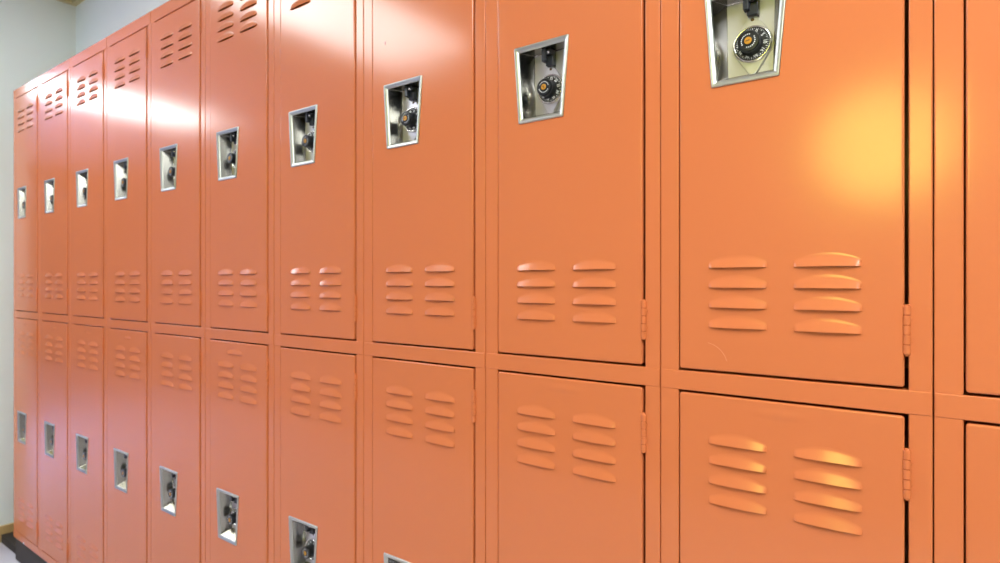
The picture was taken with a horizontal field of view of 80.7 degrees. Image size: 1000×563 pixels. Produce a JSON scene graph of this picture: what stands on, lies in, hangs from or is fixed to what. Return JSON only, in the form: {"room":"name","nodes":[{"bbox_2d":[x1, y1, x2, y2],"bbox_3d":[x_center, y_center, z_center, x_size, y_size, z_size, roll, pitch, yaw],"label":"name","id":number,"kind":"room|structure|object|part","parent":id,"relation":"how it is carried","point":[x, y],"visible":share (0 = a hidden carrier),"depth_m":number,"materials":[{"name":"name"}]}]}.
{"room":"school corridor","nodes":[
{"label":"school corridor","id":0,"kind":"room"},
{"bbox_2d":[0,542,19,562],"bbox_3d":[-1.381,1.169,0.650,13.600,0.050,2.955,0,0,36],"label":"floor","id":1,"kind":"structure","parent":0,"point":[6,555],"depth_m":2.46,"materials":[{"name":"tile"}]},
{"bbox_2d":[1,532,46,562],"bbox_3d":[-0.653,1.096,1.636,3.591,0.096,0.292,0,0,36],"label":"plinth","id":2,"kind":"object","parent":1,"relation":"on","point":[23,553],"visible":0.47,"depth_m":2.39,"materials":[{"name":"grey"}]},
{"bbox_2d":[13,76,39,555],"bbox_3d":[-1.792,0.132,2.452,0.304,1.832,0.306,0,0,36],"label":"locker","id":3,"kind":"object","parent":1,"relation":"on","point":[26,313],"visible":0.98,"depth_m":2.32,"materials":[{"name":"orange metal"}]},
{"bbox_3d":[-1.874,0.582,2.337,0.251,0.866,0.024,0,0,36],"label":"door","id":4,"kind":"part","parent":3,"relation":"part of","materials":[{"name":"orange metal"}]},
{"bbox_3d":[-1.874,-0.314,2.337,0.251,0.862,0.024,0,0,36],"label":"door","id":5,"kind":"part","parent":3,"relation":"part of","materials":[{"name":"orange metal"}]},
{"bbox_2d":[40,58,70,562],"bbox_3d":[-1.545,0.132,2.273,0.304,1.832,0.306,0,0,36],"label":"locker","id":6,"kind":"object","parent":1,"relation":"on","point":[55,84],"visible":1,"depth_m":2.14,"materials":[{"name":"orange metal"}]},
{"bbox_3d":[-1.627,0.582,2.159,0.251,0.866,0.024,0,0,36],"label":"door","id":7,"kind":"part","parent":6,"relation":"part of","materials":[{"name":"orange metal"}]},
{"bbox_3d":[-1.627,-0.314,2.159,0.251,0.862,0.024,0,0,36],"label":"door","id":8,"kind":"part","parent":6,"relation":"part of","materials":[{"name":"orange metal"}]},
{"bbox_2d":[70,37,106,562],"bbox_3d":[-1.298,0.132,2.095,0.304,1.832,0.306,0,0,36],"label":"locker","id":9,"kind":"object","parent":1,"relation":"on","point":[88,318],"visible":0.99,"depth_m":1.96,"materials":[{"name":"orange metal"}]},
{"bbox_3d":[-1.409,0.593,2.006,0.029,0.029,0.018,0,0,36],"label":"knob","id":10,"kind":"part","parent":9,"relation":"part of","materials":[{"name":"black plastic"}]},
{"bbox_3d":[-1.380,0.582,1.980,0.251,0.866,0.024,0,0,36],"label":"door","id":11,"kind":"part","parent":9,"relation":"part of","materials":[{"name":"orange metal"}]},
{"bbox_3d":[-1.380,-0.314,1.980,0.251,0.862,0.024,0,0,36],"label":"door","id":12,"kind":"part","parent":9,"relation":"part of","materials":[{"name":"orange metal"}]},
{"bbox_2d":[107,11,150,562],"bbox_3d":[-1.051,0.132,1.917,0.304,1.832,0.306,0,0,36],"label":"locker","id":13,"kind":"object","parent":1,"relation":"on","point":[129,47],"visible":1,"depth_m":1.79,"materials":[{"name":"orange metal"}]},
{"bbox_3d":[-1.162,0.593,1.827,0.029,0.029,0.018,0,0,36],"label":"knob","id":14,"kind":"part","parent":13,"relation":"part of","materials":[{"name":"black plastic"}]},
{"bbox_3d":[-1.162,-0.307,1.827,0.029,0.029,0.018,0,0,36],"label":"knob","id":15,"kind":"part","parent":13,"relation":"part of","materials":[{"name":"black plastic"}]},
{"bbox_3d":[-1.133,0.582,1.802,0.251,0.866,0.024,0,0,36],"label":"door","id":16,"kind":"part","parent":13,"relation":"part of","materials":[{"name":"orange metal"}]},
{"bbox_3d":[-1.133,-0.314,1.802,0.251,0.862,0.024,0,0,36],"label":"door","id":17,"kind":"part","parent":13,"relation":"part of","materials":[{"name":"orange metal"}]},
{"bbox_2d":[151,0,205,562],"bbox_3d":[-0.804,0.132,1.738,0.304,1.832,0.306,0,0,36],"label":"locker","id":18,"kind":"object","parent":1,"relation":"on","point":[178,27],"visible":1,"depth_m":1.61,"materials":[{"name":"orange metal"}]},
{"bbox_3d":[-0.914,-0.307,1.649,0.029,0.029,0.018,0,0,36],"label":"knob","id":19,"kind":"part","parent":18,"relation":"part of","materials":[{"name":"black plastic"}]},
{"bbox_3d":[-0.914,0.593,1.649,0.029,0.029,0.018,0,0,36],"label":"knob","id":20,"kind":"part","parent":18,"relation":"part of","materials":[{"name":"black plastic"}]},
{"bbox_3d":[-0.885,0.582,1.623,0.251,0.866,0.024,0,0,36],"label":"door","id":21,"kind":"part","parent":18,"relation":"part of","materials":[{"name":"orange metal"}]},
{"bbox_3d":[-0.885,-0.314,1.623,0.251,0.862,0.024,0,0,36],"label":"door","id":22,"kind":"part","parent":18,"relation":"part of","materials":[{"name":"orange metal"}]},
{"bbox_2d":[205,0,273,562],"bbox_3d":[-0.556,0.132,1.560,0.304,1.832,0.306,0,0,36],"label":"locker","id":23,"kind":"object","parent":1,"relation":"on","point":[239,330],"visible":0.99,"depth_m":1.43,"materials":[{"name":"orange metal"}]},
{"bbox_3d":[-0.667,0.593,1.470,0.029,0.029,0.018,0,0,36],"label":"knob","id":24,"kind":"part","parent":23,"relation":"part of","materials":[{"name":"black plastic"}]},
{"bbox_3d":[-0.667,-0.307,1.470,0.029,0.029,0.018,0,0,36],"label":"knob","id":25,"kind":"part","parent":23,"relation":"part of","materials":[{"name":"black plastic"}]},
{"bbox_3d":[-0.638,0.582,1.445,0.251,0.866,0.024,0,0,36],"label":"door","id":26,"kind":"part","parent":23,"relation":"part of","materials":[{"name":"orange metal"}]},
{"bbox_3d":[-0.638,-0.314,1.445,0.251,0.862,0.024,0,0,36],"label":"door","id":27,"kind":"part","parent":23,"relation":"part of","materials":[{"name":"orange metal"}]},
{"bbox_2d":[274,0,363,562],"bbox_3d":[-0.309,0.132,1.381,0.304,1.832,0.306,0,0,36],"label":"locker","id":28,"kind":"object","parent":1,"relation":"on","point":[319,44],"visible":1,"depth_m":1.25,"materials":[{"name":"orange metal"}]},
{"bbox_3d":[-0.420,0.593,1.292,0.029,0.029,0.018,0,0,36],"label":"knob","id":29,"kind":"part","parent":28,"relation":"part of","materials":[{"name":"black plastic"}]},
{"bbox_3d":[-0.420,-0.307,1.292,0.029,0.029,0.018,0,0,36],"label":"knob","id":30,"kind":"part","parent":28,"relation":"part of","materials":[{"name":"black plastic"}]},
{"bbox_3d":[-0.411,0.592,1.303,0.049,0.078,0.004,0,0,36],"label":"lock plate","id":31,"kind":"part","parent":28,"relation":"part of","materials":[{"name":"silver metal"}]},
{"bbox_3d":[-0.391,0.582,1.266,0.251,0.866,0.024,0,0,36],"label":"door","id":32,"kind":"part","parent":28,"relation":"part of","materials":[{"name":"orange metal"}]},
{"bbox_3d":[-0.391,-0.314,1.266,0.251,0.862,0.024,0,0,36],"label":"door","id":33,"kind":"part","parent":28,"relation":"part of","materials":[{"name":"orange metal"}]},
{"bbox_2d":[364,0,485,562],"bbox_3d":[-0.062,0.132,1.203,0.304,1.832,0.306,0,0,36],"label":"locker","id":34,"kind":"object","parent":1,"relation":"on","point":[425,60],"visible":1,"depth_m":1.07,"materials":[{"name":"orange metal"}]},
{"bbox_3d":[-0.173,-0.307,1.114,0.029,0.029,0.018,0,0,36],"label":"knob","id":35,"kind":"part","parent":34,"relation":"part of","materials":[{"name":"black plastic"}]},
{"bbox_3d":[-0.165,-0.308,1.124,0.049,0.078,0.004,0,0,36],"label":"lock plate","id":36,"kind":"part","parent":34,"relation":"part of","materials":[{"name":"silver metal"}]},
{"bbox_3d":[-0.144,0.582,1.088,0.251,0.866,0.024,0,0,36],"label":"door","id":37,"kind":"part","parent":34,"relation":"part of","materials":[{"name":"orange metal"}]},
{"bbox_3d":[-0.144,-0.314,1.088,0.251,0.862,0.024,0,0,36],"label":"door","id":38,"kind":"part","parent":34,"relation":"part of","materials":[{"name":"orange metal"}]},
{"bbox_2d":[486,0,660,562],"bbox_3d":[0.185,0.132,1.024,0.304,1.832,0.306,0,0,36],"label":"locker","id":39,"kind":"object","parent":1,"relation":"on","point":[573,87],"visible":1,"depth_m":0.90,"materials":[{"name":"orange metal"}]},
{"bbox_3d":[0.074,-0.307,0.935,0.029,0.029,0.018,0,0,36],"label":"knob","id":40,"kind":"part","parent":39,"relation":"part of","materials":[{"name":"black plastic"}]},
{"bbox_3d":[0.083,-0.308,0.946,0.049,0.078,0.004,0,0,36],"label":"lock plate","id":41,"kind":"part","parent":39,"relation":"part of","materials":[{"name":"silver metal"}]},
{"bbox_3d":[0.103,0.582,0.909,0.251,0.866,0.024,0,0,36],"label":"door","id":42,"kind":"part","parent":39,"relation":"part of","materials":[{"name":"orange metal"}]},
{"bbox_3d":[0.103,-0.314,0.909,0.251,0.862,0.024,0,0,36],"label":"door","id":43,"kind":"part","parent":39,"relation":"part of","materials":[{"name":"orange metal"}]},
{"bbox_2d":[661,0,932,562],"bbox_3d":[0.432,0.132,0.846,0.304,1.832,0.306,0,0,36],"label":"locker","id":44,"kind":"object","parent":1,"relation":"on","point":[797,135],"visible":1,"depth_m":0.72,"materials":[{"name":"orange metal"}]},
{"bbox_3d":[0.321,-0.307,0.757,0.029,0.029,0.018,0,0,36],"label":"knob","id":45,"kind":"part","parent":44,"relation":"part of","materials":[{"name":"black plastic"}]},
{"bbox_3d":[0.330,-0.308,0.767,0.049,0.078,0.004,0,0,36],"label":"lock plate","id":46,"kind":"part","parent":44,"relation":"part of","materials":[{"name":"silver metal"}]},
{"bbox_3d":[0.350,0.582,0.731,0.251,0.866,0.024,0,0,36],"label":"door","id":47,"kind":"part","parent":44,"relation":"part of","materials":[{"name":"orange metal"}]},
{"bbox_3d":[0.350,-0.314,0.731,0.251,0.862,0.024,0,0,36],"label":"door","id":48,"kind":"part","parent":44,"relation":"part of","materials":[{"name":"orange metal"}]},
{"bbox_2d":[933,0,999,562],"bbox_3d":[0.679,0.132,0.667,0.304,1.832,0.306,0,0,36],"label":"locker","id":49,"kind":"object","parent":1,"relation":"on","point":[966,33],"visible":0.99,"depth_m":0.62,"materials":[{"name":"orange metal"}]},
{"bbox_3d":[0.597,0.582,0.552,0.251,0.866,0.024,0,0,36],"label":"door","id":50,"kind":"part","parent":49,"relation":"part of","materials":[{"name":"orange metal"}]},
{"bbox_3d":[0.597,-0.314,0.552,0.251,0.862,0.024,0,0,36],"label":"door","id":51,"kind":"part","parent":49,"relation":"part of","materials":[{"name":"orange metal"}]},
{"bbox_2d":[0,0,75,525],"bbox_3d":[-2.191,-0.095,2.731,0.150,2.478,0.530,0,0,36],"label":"wall","id":52,"kind":"structure","parent":0,"point":[36,36],"depth_m":2.62,"materials":[{"name":"beige paint"}]},
{"bbox_2d":[0,522,13,541],"bbox_3d":[-2.155,1.110,2.643,0.012,0.068,0.429,0,0,36],"label":"baseboard","id":53,"kind":"structure","parent":52,"relation":"attached to","point":[7,528],"depth_m":2.60,"materials":[{"name":"brown wood"}]},
{"bbox_2d":[76,0,168,53],"bbox_3d":[1.482,-0.095,0.344,8.600,2.478,0.100,0,0,36],"label":"wall","id":54,"kind":"structure","parent":0,"point":[96,20],"depth_m":2.63,"materials":[{"name":"white paint"}]},
{"bbox_2d":[57,0,83,5],"bbox_3d":[1.286,-1.326,0.158,8.500,0.016,0.430,0,0,36],"label":"trim","id":55,"kind":"structure","parent":54,"relation":"attached to","point":[71,2],"depth_m":2.78,"materials":[{"name":"beige"}]}
]}

